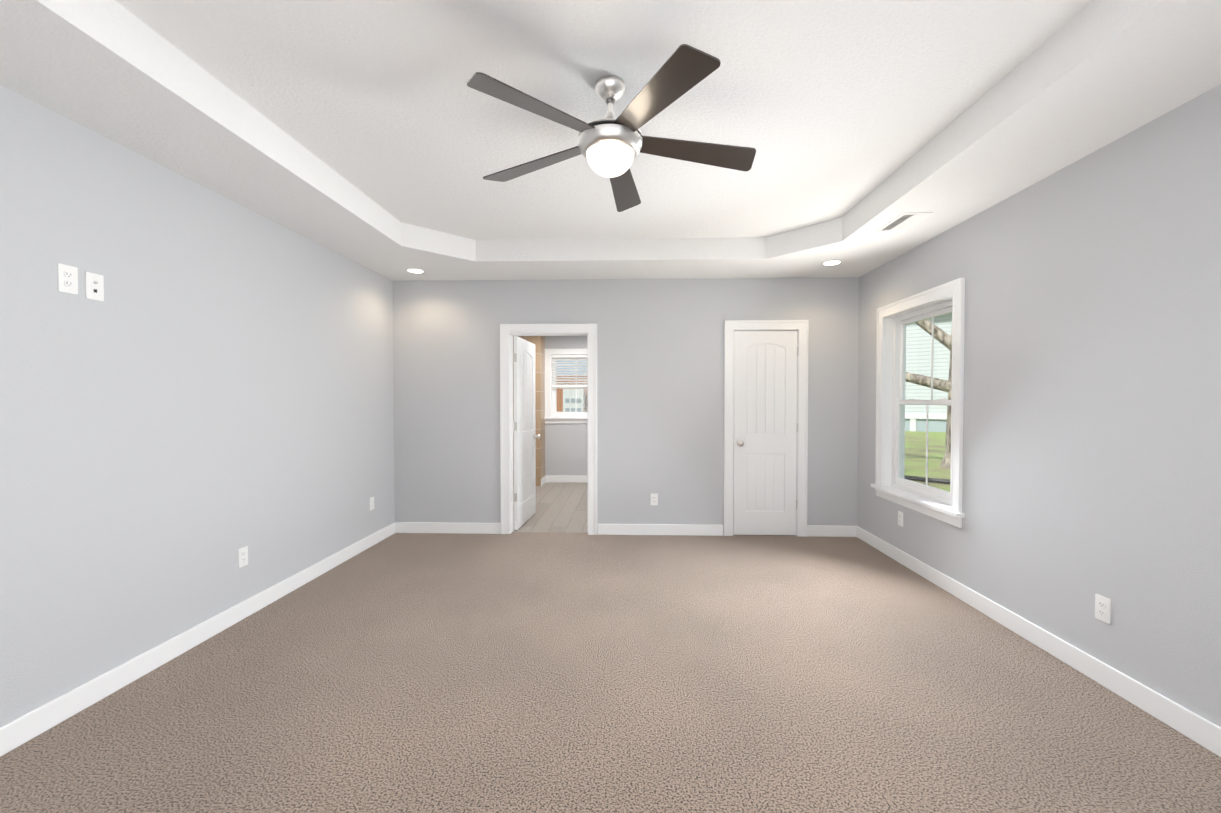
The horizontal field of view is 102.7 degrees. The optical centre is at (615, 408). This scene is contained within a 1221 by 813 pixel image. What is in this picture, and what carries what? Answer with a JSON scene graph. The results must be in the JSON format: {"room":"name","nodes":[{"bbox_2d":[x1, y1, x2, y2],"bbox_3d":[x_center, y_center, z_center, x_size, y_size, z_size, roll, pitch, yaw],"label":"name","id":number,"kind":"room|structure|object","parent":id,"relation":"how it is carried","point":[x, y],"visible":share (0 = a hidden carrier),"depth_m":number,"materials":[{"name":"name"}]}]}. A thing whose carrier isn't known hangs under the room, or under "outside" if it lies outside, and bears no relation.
{"room":"empty bedroom","nodes":[
{"label":"empty bedroom","id":0,"kind":"room"},
{"bbox_2d":[0,84,394,726],"bbox_3d":[-2.364,-0.122,3.784,0.120,3.050,9.080,0,1,2],"label":"wall","id":1,"kind":"structure","parent":0,"point":[196,398],"depth_m":2.49,"materials":[{"name":"grey paint"}]},
{"bbox_2d":[57,263,77,294],"bbox_3d":[-2.351,-0.554,2.099,0.008,0.118,0.072,0,1,2],"label":"electrical outlet","id":2,"kind":"object","parent":1,"relation":"attached to","point":[67,276],"visible":1,"depth_m":2.10,"materials":[{"name":"white plastic"}]},
{"bbox_2d":[85,272,103,300],"bbox_3d":[-2.344,-0.548,2.203,0.016,0.118,0.072,0,1,2],"label":"outlet","id":3,"kind":"object","parent":1,"relation":"attached to","point":[94,286],"visible":1,"depth_m":2.20,"materials":[{"name":"white plastic"}]},
{"bbox_2d":[0,522,394,756],"bbox_3d":[-2.346,1.274,2.204,0.014,0.110,5.636,0,1,2],"label":"baseboard","id":4,"kind":"structure","parent":1,"relation":"attached to","point":[23,729],"depth_m":2.47,"materials":[{"name":"white wood"}]},
{"bbox_2d":[238,546,247,567],"bbox_3d":[-2.323,0.930,3.050,0.008,0.118,0.072,0,1,2],"label":"electrical outlet","id":5,"kind":"object","parent":1,"relation":"attached to","point":[242,556],"visible":1,"depth_m":3.04,"materials":[{"name":"white plastic"}]},
{"bbox_2d":[370,497,373,510],"bbox_3d":[-2.276,0.894,4.574,0.008,0.118,0.072,0,1,2],"label":"electrical outlet","id":6,"kind":"object","parent":1,"relation":"attached to","point":[371,503],"visible":1,"depth_m":4.56,"materials":[{"name":"white plastic"}]},
{"bbox_2d":[513,336,544,486],"bbox_3d":[-1.673,0.015,7.908,1.010,2.444,0.400,0,1,2],"label":"tiled wall","id":7,"kind":"structure","parent":0,"point":[538,342],"depth_m":7.71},
{"bbox_2d":[541,476,545,486],"bbox_3d":[-1.161,1.181,7.912,0.014,0.114,0.400,0,1,2],"label":"baseboard","id":8,"kind":"structure","parent":7,"relation":"attached to","point":[543,480],"depth_m":7.88,"materials":[{"name":"white wood"}]},
{"bbox_2d":[513,482,587,532],"bbox_3d":[-0.976,1.316,6.676,2.720,0.116,3.264,0,1,2],"label":"floor","id":9,"kind":"structure","parent":0,"point":[561,507],"depth_m":6.10,"materials":[{"name":"brown wood"}]},
{"bbox_2d":[545,336,586,475],"bbox_3d":[-0.929,-0.196,8.162,2.720,3.050,0.160,0,1,2],"label":"wall","id":10,"kind":"structure","parent":0,"point":[565,449],"depth_m":8.09,"materials":[{"name":"grey paint"}]},
{"bbox_2d":[544,349,586,422],"bbox_3d":[-0.655,-0.364,8.123,1.060,1.234,0.215,0,1,2],"label":"bathroom window","id":11,"kind":"structure","parent":10,"relation":"in","point":[560,358],"depth_m":8.09,"materials":[{"name":"white plastic"}]},
{"bbox_2d":[546,476,586,482],"bbox_3d":[-0.427,1.178,8.082,1.470,0.114,0.014,0,1,2],"label":"baseboard","id":12,"kind":"structure","parent":10,"relation":"attached to","point":[569,479],"depth_m":8.09,"materials":[{"name":"white wood"}]},
{"bbox_2d":[115,0,1093,239],"bbox_3d":[0.059,-1.579,3.686,4.968,0.235,9.080,0,1,2],"label":"ceiling","id":13,"kind":"structure","parent":0,"point":[828,110],"depth_m":2.20,"materials":[{"name":"white paint"}]},
{"bbox_2d":[467,44,755,211],"bbox_3d":[-0.010,-1.238,2.212,1.311,0.396,1.297,0,1,2],"label":"ceiling fan","id":14,"kind":"object","parent":13,"relation":"hanging from","point":[611,146],"visible":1,"depth_m":2.08,"materials":[{"name":"brown wood"}]},
{"bbox_2d":[0,532,1220,812],"bbox_3d":[0.021,1.384,2.516,4.968,0.120,6.640,0,1,2],"label":"floor carpet","id":15,"kind":"object","parent":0,"point":[536,672],"visible":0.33,"depth_m":2.19,"materials":[{"name":"beige carpet"}]},
{"bbox_2d":[0,0,1220,280],"bbox_3d":[-0.010,-1.342,2.089,4.688,0.185,5.636,0,1,2],"label":"ceiling","id":16,"kind":"structure","parent":0,"point":[1092,76],"depth_m":2.32,"materials":[{"name":"white paint"}]},
{"bbox_2d":[405,268,425,272],"bbox_3d":[-1.869,-1.287,4.570,0.180,0.008,0.180,0,1,2],"label":"recessed light","id":17,"kind":"object","parent":16,"relation":"in","point":[415,270],"visible":0.98,"depth_m":4.55,"materials":[{"name":"white"}]},
{"bbox_2d":[821,259,842,265],"bbox_3d":[1.911,-1.282,4.304,0.180,0.008,0.180,0,1,2],"label":"recessed light","id":18,"kind":"object","parent":16,"relation":"in","point":[832,262],"visible":0.98,"depth_m":4.29,"materials":[{"name":"white"}]},
{"bbox_2d":[876,212,931,231],"bbox_3d":[1.965,-1.266,3.332,0.190,0.010,0.340,0,1,2],"label":"ceiling vent","id":19,"kind":"object","parent":16,"relation":"in","point":[902,221],"visible":1,"depth_m":3.32,"materials":[{"name":"white metal"}]},
{"bbox_2d":[393,277,858,534],"bbox_3d":[0.098,-0.143,4.985,4.968,3.050,0.120,0,1,2],"label":"wall","id":20,"kind":"structure","parent":0,"point":[660,387],"depth_m":4.92,"materials":[{"name":"grey paint"}]},
{"bbox_2d":[395,522,500,533],"bbox_3d":[-1.716,1.227,4.997,1.102,0.110,0.014,0,1,2],"label":"baseboard","id":21,"kind":"structure","parent":20,"relation":"attached to","point":[439,527],"depth_m":4.99,"materials":[{"name":"white wood"}]},
{"bbox_2d":[513,336,539,529],"bbox_3d":[-0.989,0.257,5.476,0.181,2.025,0.790,0,1,2],"label":"bathroom door","id":22,"kind":"structure","parent":20,"relation":"in","point":[525,436],"depth_m":5.38,"materials":[{"name":"white wood"}]},
{"bbox_2d":[500,323,596,534],"bbox_3d":[-0.670,0.216,5.015,0.985,2.135,0.170,0,1,2],"label":"door frame","id":23,"kind":"structure","parent":20,"relation":"attached to","point":[508,332],"depth_m":4.94,"materials":[{"name":"white wood"}]},
{"bbox_2d":[651,494,657,504],"bbox_3d":[0.396,0.923,4.930,0.072,0.118,0.008,0,1,2],"label":"electrical outlet","id":24,"kind":"object","parent":20,"relation":"attached to","point":[654,499],"visible":1,"depth_m":4.93,"materials":[{"name":"white plastic"}]},
{"bbox_2d":[597,524,723,535],"bbox_3d":[0.456,1.228,4.930,1.269,0.110,0.014,0,1,2],"label":"baseboard","id":25,"kind":"structure","parent":20,"relation":"attached to","point":[660,529],"depth_m":4.92,"materials":[{"name":"white wood"}]},
{"bbox_2d":[733,331,797,534],"bbox_3d":[1.511,0.252,4.910,0.636,2.050,0.181,0,1,2],"label":"closet door","id":26,"kind":"structure","parent":20,"relation":"in","point":[765,501],"depth_m":4.89,"materials":[{"name":"white wood"}]},
{"bbox_2d":[724,320,808,536],"bbox_3d":[1.507,0.205,4.936,0.827,2.160,0.146,0,1,2],"label":"door frame","id":27,"kind":"structure","parent":20,"relation":"attached to","point":[801,327],"depth_m":4.87,"materials":[{"name":"white wood"}]},
{"bbox_2d":[807,525,855,536],"bbox_3d":[2.169,1.229,4.878,0.498,0.110,0.014,0,1,2],"label":"baseboard","id":28,"kind":"structure","parent":20,"relation":"attached to","point":[828,531],"depth_m":4.87,"materials":[{"name":"white wood"}]},
{"bbox_2d":[857,84,1220,726],"bbox_3d":[2.424,-0.100,2.417,0.160,3.050,6.640,0,1,2],"label":"wall","id":29,"kind":"structure","parent":0,"point":[1092,408],"depth_m":2.37,"materials":[{"name":"grey paint"}]},
{"bbox_2d":[898,511,902,526],"bbox_3d":[2.390,0.928,4.089,0.008,0.118,0.072,0,1,2],"label":"electrical outlet","id":30,"kind":"object","parent":29,"relation":"attached to","point":[900,518],"visible":1,"depth_m":4.09,"materials":[{"name":"white plastic"}]},
{"bbox_2d":[871,278,964,527],"bbox_3d":[2.441,-0.043,3.886,0.215,1.704,1.185,0,1,2],"label":"bedroom window","id":31,"kind":"structure","parent":29,"relation":"in","point":[900,402],"depth_m":3.99,"materials":[{"name":"white plastic"}]},
{"bbox_2d":[856,526,1220,756],"bbox_3d":[2.325,1.277,2.061,0.014,0.110,5.636,0,1,2],"label":"baseboard","id":32,"kind":"structure","parent":29,"relation":"attached to","point":[1198,729],"depth_m":2.46,"materials":[{"name":"white wood"}]},
{"bbox_2d":[1095,594,1110,623],"bbox_3d":[2.337,0.962,2.341,0.008,0.118,0.072,0,1,2],"label":"electrical outlet","id":33,"kind":"object","parent":29,"relation":"attached to","point":[1103,608],"visible":1,"depth_m":2.34,"materials":[{"name":"white plastic"}]},
{"label":"outside","id":34,"kind":"structure","parent":0,"visible":0},
{"bbox_2d":[904,431,950,490],"bbox_3d":[20.464,1.641,19.405,120.000,0.200,120.000,0,1,2],"label":"ground","id":35,"kind":"structure","parent":34,"point":[910,452],"depth_m":16.10,"materials":[{"name":"green plant"}]},
{"bbox_2d":[556,376,586,411],"bbox_3d":[-0.782,0.445,11.685,14.000,2.450,0.090,0,1,2],"label":"building","id":36,"kind":"structure","parent":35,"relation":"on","point":[560,395],"depth_m":11.68,"materials":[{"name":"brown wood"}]},
{"bbox_2d":[563,389,584,411],"bbox_3d":[-0.956,0.615,11.403,0.470,2.120,0.430,0,1,2],"label":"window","id":37,"kind":"structure","parent":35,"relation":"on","point":[571,404],"depth_m":11.18,"materials":[{"name":"white"}]},
{"bbox_2d":[904,475,950,483],"bbox_3d":[9.196,1.640,11.147,5.740,0.120,2.059,0,1,2],"label":"edging","id":38,"kind":"object","parent":35,"relation":"on","point":[923,479],"depth_m":11.04,"materials":[{"name":"black stone"}]},
{"bbox_2d":[905,313,951,431],"bbox_3d":[22.041,-4.289,31.642,34.000,11.250,10.600,1,1,35],"label":"house","id":39,"kind":"structure","parent":35,"relation":"on","point":[916,366],"depth_m":28.62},
{"bbox_2d":[906,319,951,468],"bbox_3d":[8.584,-3.525,14.107,6.271,10.509,3.531,0,1,2],"label":"tree","id":40,"kind":"object","parent":35,"relation":"on","point":[919,378],"depth_m":13.42,"materials":[{"name":"brown plant"}]}
]}

